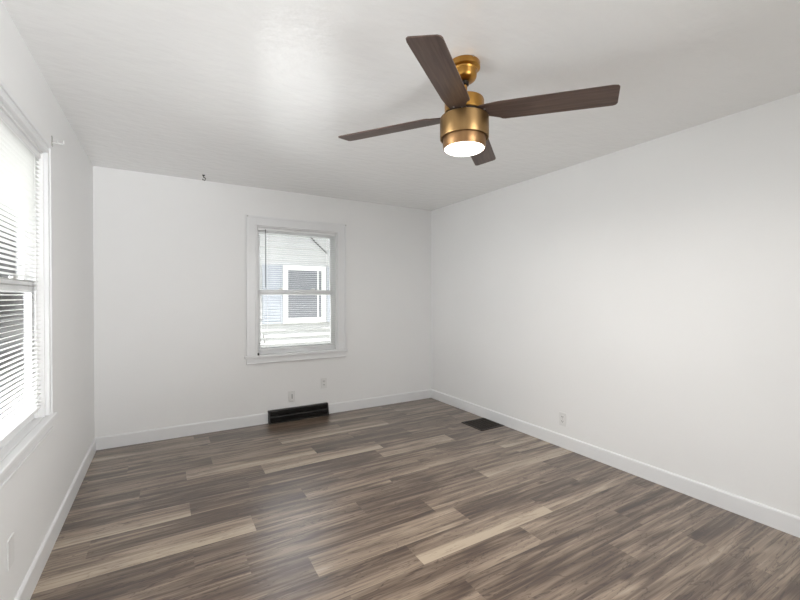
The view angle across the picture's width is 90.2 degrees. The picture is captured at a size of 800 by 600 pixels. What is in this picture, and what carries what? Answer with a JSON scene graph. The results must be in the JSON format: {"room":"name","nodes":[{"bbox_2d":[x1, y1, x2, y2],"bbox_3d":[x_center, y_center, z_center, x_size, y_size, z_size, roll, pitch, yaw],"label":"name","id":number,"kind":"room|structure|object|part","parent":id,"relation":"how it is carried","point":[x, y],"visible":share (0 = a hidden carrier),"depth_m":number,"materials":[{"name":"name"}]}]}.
{"room":"empty living room","nodes":[
{"label":"empty living room","id":0,"kind":"room"},
{"bbox_2d":[0,0,94,599],"bbox_3d":[-1.218,0.094,0.952,0.080,2.440,5.676,0,1,-31],"label":"wall","id":1,"kind":"structure","parent":0,"point":[31,500],"depth_m":2.29,"materials":[{"name":"paint"}]},
{"bbox_2d":[7,532,13,570],"bbox_3d":[-1.521,0.983,1.556,0.005,0.115,0.070,0,1,-31],"label":"wall plate","id":2,"kind":"object","parent":1,"relation":"attached to","point":[10,543],"visible":1,"depth_m":1.55,"materials":[{"name":"white plastic"}]},
{"bbox_2d":[0,78,57,491],"bbox_3d":[-1.587,-0.059,1.591,0.136,1.475,1.101,0,1,-31],"label":"window","id":3,"kind":"structure","parent":1,"relation":"in","point":[19,446],"depth_m":1.92,"materials":[{"name":"paint"}]},
{"bbox_3d":[-1.625,-0.381,1.566,0.004,0.616,0.855,0,1,-31],"label":"glass pane","id":4,"kind":"part","parent":3,"relation":"part of","materials":[{"name":"clear glass"}]},
{"bbox_3d":[-1.603,0.249,1.585,0.004,0.572,0.855,0,1,-31],"label":"glass pane","id":5,"kind":"part","parent":3,"relation":"part of","materials":[{"name":"clear glass"}]},
{"bbox_3d":[-1.603,0.254,1.585,0.024,0.678,0.927,0,1,-31],"label":"sash","id":6,"kind":"part","parent":3,"relation":"part of","materials":[{"name":"white plastic"}]},
{"bbox_2d":[0,108,41,443],"bbox_3d":[-1.572,-0.091,1.600,0.045,1.274,0.921,0,1,-31],"label":"mini blind","id":7,"kind":"object","parent":3,"relation":"attached to","point":[18,156],"visible":1,"depth_m":1.72,"materials":[{"name":"white plastic"}]},
{"bbox_3d":[-1.578,0.539,1.602,0.022,0.014,0.917,0,1,-31],"label":"rail","id":8,"kind":"part","parent":7,"relation":"part of","materials":[{"name":"white plastic"}]},
{"bbox_3d":[-1.762,-0.090,1.907,0.028,1.242,0.002,0,1,-31],"label":"ladder cord","id":9,"kind":"part","parent":7,"relation":"part of","materials":[{"name":"white fabric"}]},
{"bbox_3d":[-1.625,-0.381,1.566,0.024,0.698,0.927,0,1,-31],"label":"sash","id":10,"kind":"part","parent":3,"relation":"part of","materials":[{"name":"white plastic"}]},
{"bbox_2d":[14,438,95,599],"bbox_3d":[-1.175,1.258,0.980,0.013,0.110,5.663,0,1,-31],"label":"baseboard","id":11,"kind":"structure","parent":1,"relation":"attached to","point":[30,581],"depth_m":2.09,"materials":[{"name":"paint"}]},
{"bbox_2d":[51,136,64,146],"bbox_3d":[-1.867,-0.862,2.176,0.055,0.056,0.020,0,1,-31],"label":"rod bracket","id":12,"kind":"object","parent":1,"relation":"attached to","point":[52,142],"visible":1,"depth_m":2.17,"materials":[{"name":"silver metal"}]},
{"bbox_2d":[93,166,430,436],"bbox_3d":[-1.146,0.064,4.377,3.826,2.440,0.150,0,1,-31],"label":"wall","id":13,"kind":"structure","parent":0,"point":[169,252],"depth_m":3.90,"materials":[{"name":"paint"}]},
{"bbox_2d":[95,389,430,449],"bbox_3d":[-1.105,1.229,4.317,3.526,0.110,0.013,0,1,-31],"label":"baseboard","id":14,"kind":"structure","parent":13,"relation":"attached to","point":[131,438],"depth_m":3.91,"materials":[{"name":"paint"}]},
{"bbox_2d":[289,391,294,401],"bbox_3d":[-1.162,1.034,4.285,0.070,0.115,0.008,0,1,-31],"label":"wall plate","id":15,"kind":"object","parent":13,"relation":"attached to","point":[291,393],"visible":1,"depth_m":4.28,"materials":[{"name":"white plastic"}]},
{"bbox_2d":[244,214,347,364],"bbox_3d":[-1.129,-0.106,4.376,1.121,1.520,0.206,0,1,-31],"label":"window","id":16,"kind":"structure","parent":13,"relation":"in","point":[337,276],"depth_m":4.31,"materials":[{"name":"paint"}]},
{"bbox_3d":[-1.149,-0.406,4.407,0.857,0.698,0.024,0,1,-31],"label":"sash","id":17,"kind":"part","parent":16,"relation":"part of","materials":[{"name":"white plastic"}]},
{"bbox_3d":[-1.136,0.230,4.390,0.857,0.678,0.024,0,1,-31],"label":"sash","id":18,"kind":"part","parent":16,"relation":"part of","materials":[{"name":"white plastic"}]},
{"bbox_2d":[257,227,335,350],"bbox_3d":[-1.103,-0.115,4.331,0.851,1.274,0.045,0,1,-31],"label":"mini blind","id":19,"kind":"object","parent":16,"relation":"attached to","point":[258,228],"visible":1,"depth_m":4.33,"materials":[{"name":"white plastic"}]},
{"bbox_3d":[-1.106,0.515,4.343,0.847,0.014,0.022,0,1,-31],"label":"rail","id":20,"kind":"part","parent":19,"relation":"part of","materials":[{"name":"white plastic"}]},
{"bbox_3d":[-0.826,-0.112,4.503,0.002,1.242,0.028,0,1,-31],"label":"ladder cord","id":21,"kind":"part","parent":19,"relation":"part of","materials":[{"name":"white fabric"}]},
{"bbox_2d":[268,402,328,424],"bbox_3d":[-1.085,1.218,4.298,0.650,0.130,0.066,0,1,-31],"label":"air vent","id":22,"kind":"object","parent":13,"relation":"in","point":[275,416],"visible":1,"depth_m":4.28,"materials":[{"name":"black metal"}]},
{"bbox_2d":[321,378,326,387],"bbox_3d":[-0.852,0.931,4.467,0.070,0.115,0.007,0,1,-31],"label":"wall outlet","id":23,"kind":"object","parent":13,"relation":"attached to","point":[323,380],"visible":1,"depth_m":4.46,"materials":[{"name":"white plastic"}]},
{"bbox_2d":[2,0,799,210],"bbox_3d":[0.335,-1.194,1.857,3.826,0.120,5.976,0,1,-31],"label":"ceiling","id":24,"kind":"structure","parent":0,"point":[251,93],"depth_m":2.04,"materials":[{"name":"paint"}]},
{"bbox_2d":[338,34,619,165],"bbox_3d":[0.309,-0.924,1.912,1.007,0.421,1.007,0,1,-24],"label":"ceiling fan","id":25,"kind":"object","parent":24,"relation":"hanging from","point":[464,124],"visible":1,"depth_m":1.80,"materials":[{"name":"brown wood"}]},
{"bbox_3d":[-0.032,-0.877,2.043,0.590,0.006,0.133,-2,11,21],"label":"blade","id":26,"kind":"part","parent":25,"relation":"part of","materials":[{"name":"brown wood"}]},
{"bbox_3d":[0.178,-0.873,1.572,0.133,0.006,0.590,12,7,20],"label":"blade","id":27,"kind":"part","parent":25,"relation":"part of","materials":[{"name":"brown wood"}]},
{"bbox_2d":[444,141,483,156],"bbox_3d":[0.309,-0.725,1.913,0.189,0.024,0.189,0,1,-31],"label":"diffuser","id":28,"kind":"object","parent":25,"relation":"attached to","point":[454,148],"depth_m":1.88,"materials":[{"name":"white glass"}]},
{"bbox_3d":[0.440,-0.879,2.253,0.133,0.006,0.590,-12,-6,20],"label":"blade","id":29,"kind":"part","parent":25,"relation":"part of","materials":[{"name":"brown wood"}]},
{"bbox_3d":[0.649,-0.875,1.781,0.590,0.006,0.133,2,-10,21],"label":"blade","id":30,"kind":"part","parent":25,"relation":"part of","materials":[{"name":"brown wood"}]},
{"bbox_2d":[30,398,799,599],"bbox_3d":[0.335,1.306,1.879,3.566,0.001,5.716,0,1,-31],"label":"floor","id":31,"kind":"structure","parent":0,"point":[409,500],"depth_m":2.31,"materials":[{"name":"wood"}]},
{"bbox_2d":[461,417,504,430],"bbox_3d":[0.856,1.283,4.123,0.310,0.006,0.312,0,1,-31],"label":"floor vent","id":32,"kind":"object","parent":31,"relation":"in","point":[482,424],"visible":1,"depth_m":4.11,"materials":[{"name":"brown metal"}]},
{"bbox_2d":[431,93,799,516],"bbox_3d":[1.918,0.077,2.803,0.150,2.440,5.676,0,1,-31],"label":"wall","id":33,"kind":"structure","parent":0,"point":[646,295],"depth_m":2.84,"materials":[{"name":"paint"}]},
{"bbox_2d":[559,412,565,426],"bbox_3d":[1.425,1.044,3.491,0.007,0.115,0.070,0,1,-31],"label":"wall outlet","id":34,"kind":"object","parent":33,"relation":"attached to","point":[562,416],"visible":1,"depth_m":3.49,"materials":[{"name":"white plastic"}]},
{"bbox_2d":[431,389,799,537],"bbox_3d":[1.851,1.243,2.766,0.013,0.110,5.663,0,1,-31],"label":"baseboard","id":35,"kind":"structure","parent":33,"relation":"attached to","point":[780,520],"depth_m":2.85,"materials":[{"name":"paint"}]},
{"label":"outside","id":36,"kind":"structure","parent":0,"visible":0},
{"bbox_3d":[-4.928,1.866,6.398,34.000,0.100,36.000,0,1,-31],"label":"ground","id":37,"kind":"structure","parent":36,"visible":0},
{"bbox_2d":[260,233,329,347],"bbox_3d":[-1.713,-0.295,11.063,11.300,4.140,5.400,0,1,-31],"label":"neighbor house","id":38,"kind":"structure","parent":37,"relation":"on","point":[280,310],"depth_m":8.18,"materials":[{"name":"paint"}]},
{"bbox_2d":[262,264,282,323],"bbox_3d":[-2.548,-0.118,7.965,0.390,1.180,0.030,0,1,-31],"label":"shutter","id":39,"kind":"object","parent":38,"relation":"hanging from","point":[272,305],"depth_m":7.96,"materials":[{"name":"plastic"}]},
{"bbox_3d":[-1.983,-0.121,8.306,0.710,0.980,0.008,0,1,-31],"label":"pane","id":40,"kind":"part","parent":38,"relation":"part of","materials":[{"name":"grey"}]},
{"bbox_2d":[327,267,329,321],"bbox_3d":[-1.411,-0.124,8.636,0.390,1.180,0.030,0,1,-31],"label":"shutter","id":41,"kind":"object","parent":38,"relation":"hanging from","point":[328,296],"depth_m":8.56,"materials":[{"name":"plastic"}]}
]}

